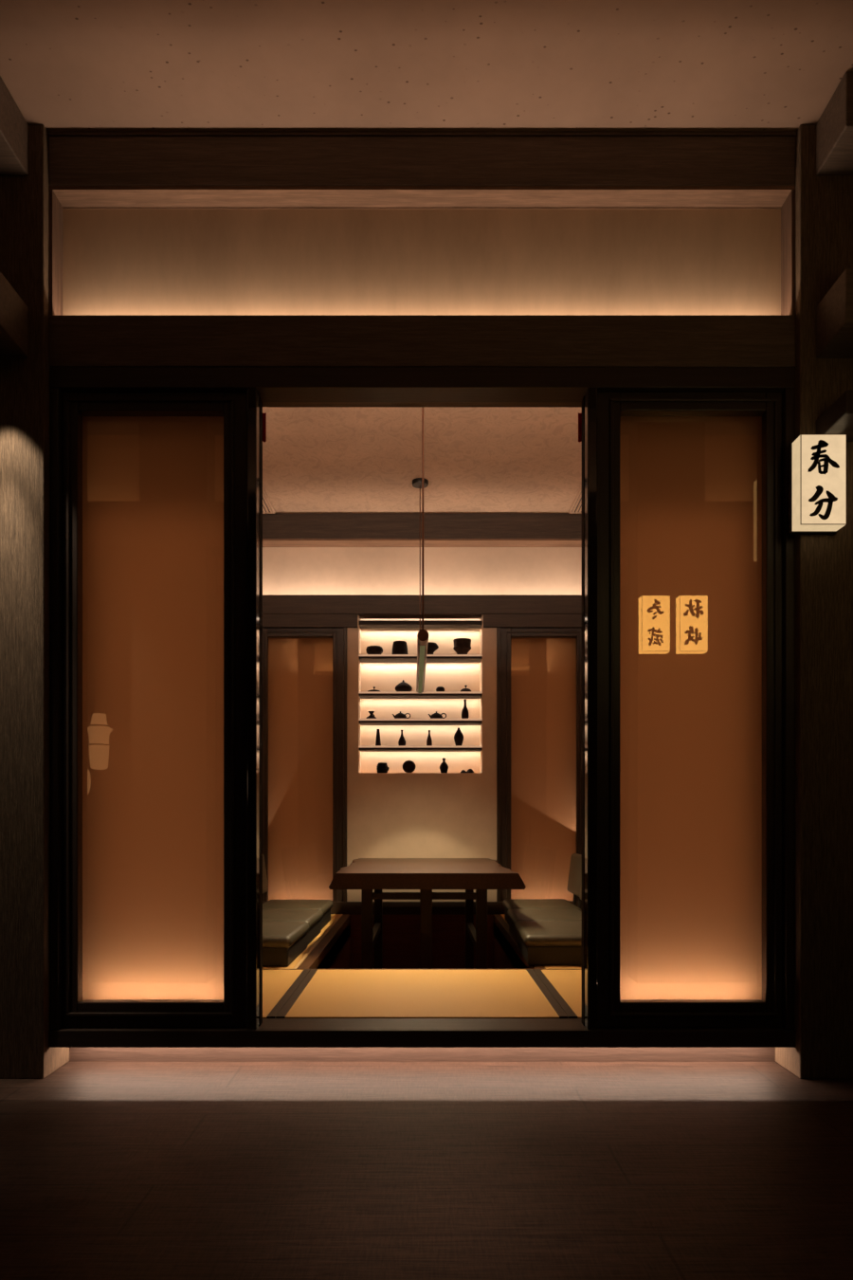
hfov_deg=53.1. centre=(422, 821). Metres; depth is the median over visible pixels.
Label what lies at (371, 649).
bowl
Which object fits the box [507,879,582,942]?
chair
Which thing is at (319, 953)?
board
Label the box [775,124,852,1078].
pillar
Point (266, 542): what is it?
trim
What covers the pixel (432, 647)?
cup
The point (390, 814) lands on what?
wall
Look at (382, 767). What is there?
cup
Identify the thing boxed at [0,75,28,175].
beam
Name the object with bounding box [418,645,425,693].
diffuser
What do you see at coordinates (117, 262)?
wall
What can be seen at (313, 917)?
seat cushion
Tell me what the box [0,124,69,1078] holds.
pillar
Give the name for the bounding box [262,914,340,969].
mat
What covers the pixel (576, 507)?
ceiling vent
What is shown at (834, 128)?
beam
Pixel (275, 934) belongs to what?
seat cushion
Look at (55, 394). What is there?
door frame
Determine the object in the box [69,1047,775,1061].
wall
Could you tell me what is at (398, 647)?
cup
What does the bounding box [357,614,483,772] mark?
display shelf
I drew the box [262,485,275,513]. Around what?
wall
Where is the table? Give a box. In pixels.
[329,858,526,969]
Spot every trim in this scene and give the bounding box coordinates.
[47,130,796,136]
[48,189,62,324]
[49,185,795,208]
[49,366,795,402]
[262,538,582,547]
[262,613,582,628]
[262,900,582,914]
[781,189,795,315]
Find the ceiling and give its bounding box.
[0,0,852,512]
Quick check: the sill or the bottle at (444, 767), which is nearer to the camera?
the sill
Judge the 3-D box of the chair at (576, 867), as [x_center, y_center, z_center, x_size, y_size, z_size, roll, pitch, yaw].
[0.817,0.453,5.629,0.525,0.464,0.616,0,0,1]
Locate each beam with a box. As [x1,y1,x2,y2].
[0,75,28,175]
[0,271,28,358]
[49,136,795,185]
[49,315,795,366]
[262,402,582,407]
[262,512,582,538]
[262,594,582,614]
[816,71,852,175]
[816,268,852,358]
[816,389,852,441]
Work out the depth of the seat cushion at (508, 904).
5.57 m
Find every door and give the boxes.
[61,391,246,1027]
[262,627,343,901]
[500,627,582,901]
[597,391,782,1027]
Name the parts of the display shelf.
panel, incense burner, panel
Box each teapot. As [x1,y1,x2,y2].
[392,711,410,718]
[428,711,446,718]
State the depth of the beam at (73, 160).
2.82 m
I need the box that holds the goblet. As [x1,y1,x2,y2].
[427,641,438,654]
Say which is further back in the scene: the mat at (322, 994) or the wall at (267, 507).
the wall at (267, 507)
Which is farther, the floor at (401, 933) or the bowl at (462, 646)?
the bowl at (462, 646)
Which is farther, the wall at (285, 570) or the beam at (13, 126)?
the wall at (285, 570)
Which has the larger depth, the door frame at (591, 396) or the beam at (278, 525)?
the beam at (278, 525)
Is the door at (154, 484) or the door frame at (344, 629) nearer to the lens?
the door at (154, 484)
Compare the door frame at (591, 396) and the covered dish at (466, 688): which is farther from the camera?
the covered dish at (466, 688)
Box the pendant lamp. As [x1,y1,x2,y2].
[412,407,428,694]
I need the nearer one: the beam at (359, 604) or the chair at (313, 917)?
the chair at (313, 917)
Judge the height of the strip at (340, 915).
0.056 m
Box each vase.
[375,729,381,745]
[454,727,463,745]
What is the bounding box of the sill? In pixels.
[48,1018,795,1047]
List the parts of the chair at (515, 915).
backrest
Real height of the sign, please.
0.291 m
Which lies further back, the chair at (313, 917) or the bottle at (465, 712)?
the bottle at (465, 712)
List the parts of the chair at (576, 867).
backrest, rail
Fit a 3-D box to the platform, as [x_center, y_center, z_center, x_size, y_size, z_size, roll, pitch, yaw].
[0.000,0.792,4.700,2.840,0.100,3.400,0,0,0]
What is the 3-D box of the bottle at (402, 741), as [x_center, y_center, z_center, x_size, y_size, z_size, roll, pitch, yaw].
[-0.150,-0.624,6.423,0.058,0.127,0.058,0,0,0]
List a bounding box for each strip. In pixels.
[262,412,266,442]
[262,969,582,969]
[292,914,343,969]
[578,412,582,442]
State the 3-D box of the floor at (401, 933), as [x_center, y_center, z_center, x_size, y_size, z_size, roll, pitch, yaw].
[0.000,0.977,5.140,1.100,0.570,2.380,0,0,0]
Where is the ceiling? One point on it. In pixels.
(65, 64)
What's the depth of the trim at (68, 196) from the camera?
2.85 m
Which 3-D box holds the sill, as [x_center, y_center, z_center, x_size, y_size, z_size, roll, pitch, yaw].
[0.000,0.721,2.908,2.470,0.057,0.175,0,0,0]
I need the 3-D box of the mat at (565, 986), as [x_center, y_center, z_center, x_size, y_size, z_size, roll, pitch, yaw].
[0.967,0.714,3.473,0.904,0.057,0.956,0,0,0]
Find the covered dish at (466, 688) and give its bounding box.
[460,685,471,691]
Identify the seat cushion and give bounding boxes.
[262,899,332,914]
[262,909,323,927]
[262,921,310,947]
[502,898,582,912]
[507,908,582,924]
[514,920,582,946]
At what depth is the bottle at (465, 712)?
6.40 m
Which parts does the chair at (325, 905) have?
backrest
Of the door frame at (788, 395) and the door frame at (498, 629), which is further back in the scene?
the door frame at (498, 629)
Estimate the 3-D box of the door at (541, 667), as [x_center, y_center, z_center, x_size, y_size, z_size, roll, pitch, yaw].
[0.986,-0.372,6.467,0.810,2.125,0.278,0,0,0]
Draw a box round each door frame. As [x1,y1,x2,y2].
[49,387,61,1029]
[246,387,262,1029]
[343,627,347,901]
[496,627,500,901]
[582,387,597,1029]
[782,387,794,1029]
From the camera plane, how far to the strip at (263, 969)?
3.95 m
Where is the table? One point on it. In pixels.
(426, 875)
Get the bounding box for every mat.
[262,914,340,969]
[262,969,310,1018]
[275,969,567,1018]
[500,914,582,969]
[533,969,582,1018]
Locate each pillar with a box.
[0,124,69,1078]
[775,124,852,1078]
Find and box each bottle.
[398,730,405,745]
[426,730,432,745]
[439,757,448,772]
[461,699,469,718]
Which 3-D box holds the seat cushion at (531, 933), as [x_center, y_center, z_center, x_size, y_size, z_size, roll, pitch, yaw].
[0.720,0.570,4.340,0.450,0.058,0.616,0,0,2]
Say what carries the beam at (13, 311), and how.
attached to the pillar at (25, 1051)
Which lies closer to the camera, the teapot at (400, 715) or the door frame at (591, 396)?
the door frame at (591, 396)
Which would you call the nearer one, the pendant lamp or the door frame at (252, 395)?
the door frame at (252, 395)
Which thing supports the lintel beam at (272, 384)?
attached to the wall at (117, 262)
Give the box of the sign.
[788,434,846,534]
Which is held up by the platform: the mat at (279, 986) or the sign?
the mat at (279, 986)
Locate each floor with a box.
[0,1061,852,1279]
[320,914,528,969]
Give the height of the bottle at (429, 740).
0.124 m
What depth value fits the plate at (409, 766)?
6.42 m
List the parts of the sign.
panel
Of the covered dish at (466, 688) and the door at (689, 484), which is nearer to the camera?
the door at (689, 484)
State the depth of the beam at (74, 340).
2.82 m
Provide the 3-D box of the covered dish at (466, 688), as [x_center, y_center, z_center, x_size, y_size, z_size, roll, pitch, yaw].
[0.330,-0.993,6.423,0.086,0.061,0.086,0,0,0]
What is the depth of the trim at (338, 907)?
6.31 m
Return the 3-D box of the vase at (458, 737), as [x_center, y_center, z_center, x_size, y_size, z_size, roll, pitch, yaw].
[0.277,-0.632,6.423,0.074,0.143,0.073,0,0,0]
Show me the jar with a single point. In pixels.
(402, 686)
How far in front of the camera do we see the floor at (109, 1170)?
2.07 m
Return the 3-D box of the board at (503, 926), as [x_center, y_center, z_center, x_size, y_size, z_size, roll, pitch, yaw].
[0.552,0.716,5.133,0.045,0.053,2.335,0,0,0]
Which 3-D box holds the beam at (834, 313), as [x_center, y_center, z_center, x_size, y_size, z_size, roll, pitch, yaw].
[1.942,-1.594,2.686,1.315,0.168,0.202,0,0,0]
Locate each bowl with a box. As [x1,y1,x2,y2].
[365,645,383,654]
[453,638,471,654]
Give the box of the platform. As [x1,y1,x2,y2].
[316,921,526,969]
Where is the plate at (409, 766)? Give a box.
[402,760,415,772]
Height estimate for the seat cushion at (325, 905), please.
0.058 m
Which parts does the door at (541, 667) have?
rail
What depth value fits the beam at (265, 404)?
3.01 m
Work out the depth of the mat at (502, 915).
4.03 m
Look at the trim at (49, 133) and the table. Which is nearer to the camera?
the trim at (49, 133)
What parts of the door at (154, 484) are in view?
rail, rail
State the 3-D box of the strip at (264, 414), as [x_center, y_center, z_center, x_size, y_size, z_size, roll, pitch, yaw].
[-0.591,-1.413,3.060,0.061,0.106,0.012,0,0,0]
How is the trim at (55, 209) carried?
attached to the wall at (117, 262)
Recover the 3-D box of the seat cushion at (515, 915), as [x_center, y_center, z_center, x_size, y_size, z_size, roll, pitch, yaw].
[0.745,0.570,4.985,0.450,0.058,0.616,0,0,1]
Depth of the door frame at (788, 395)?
2.83 m
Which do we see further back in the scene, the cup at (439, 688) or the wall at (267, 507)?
the cup at (439, 688)
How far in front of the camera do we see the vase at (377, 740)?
6.41 m
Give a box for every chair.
[262,854,332,929]
[262,909,323,945]
[262,921,310,967]
[502,853,582,924]
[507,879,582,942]
[514,920,582,965]
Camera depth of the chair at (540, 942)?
4.05 m
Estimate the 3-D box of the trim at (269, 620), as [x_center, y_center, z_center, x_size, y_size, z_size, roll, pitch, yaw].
[0.000,-1.484,6.361,2.840,0.099,0.094,0,0,0]
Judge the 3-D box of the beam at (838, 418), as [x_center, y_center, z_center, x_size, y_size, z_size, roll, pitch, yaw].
[1.942,-1.272,2.686,1.315,0.072,0.202,0,0,0]
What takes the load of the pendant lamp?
hanging from the ceiling
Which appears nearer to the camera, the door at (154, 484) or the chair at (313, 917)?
the door at (154, 484)
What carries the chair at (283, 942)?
on the mat at (334, 917)
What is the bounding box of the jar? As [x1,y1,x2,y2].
[395,679,412,691]
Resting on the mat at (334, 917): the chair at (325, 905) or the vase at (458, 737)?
the chair at (325, 905)
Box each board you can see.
[297,914,350,969]
[493,914,545,969]
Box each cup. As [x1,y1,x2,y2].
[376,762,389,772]
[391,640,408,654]
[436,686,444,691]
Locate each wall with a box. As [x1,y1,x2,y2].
[62,208,781,315]
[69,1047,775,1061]
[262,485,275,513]
[262,547,582,629]
[347,627,496,901]
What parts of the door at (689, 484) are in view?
rail, rail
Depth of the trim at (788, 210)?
2.85 m

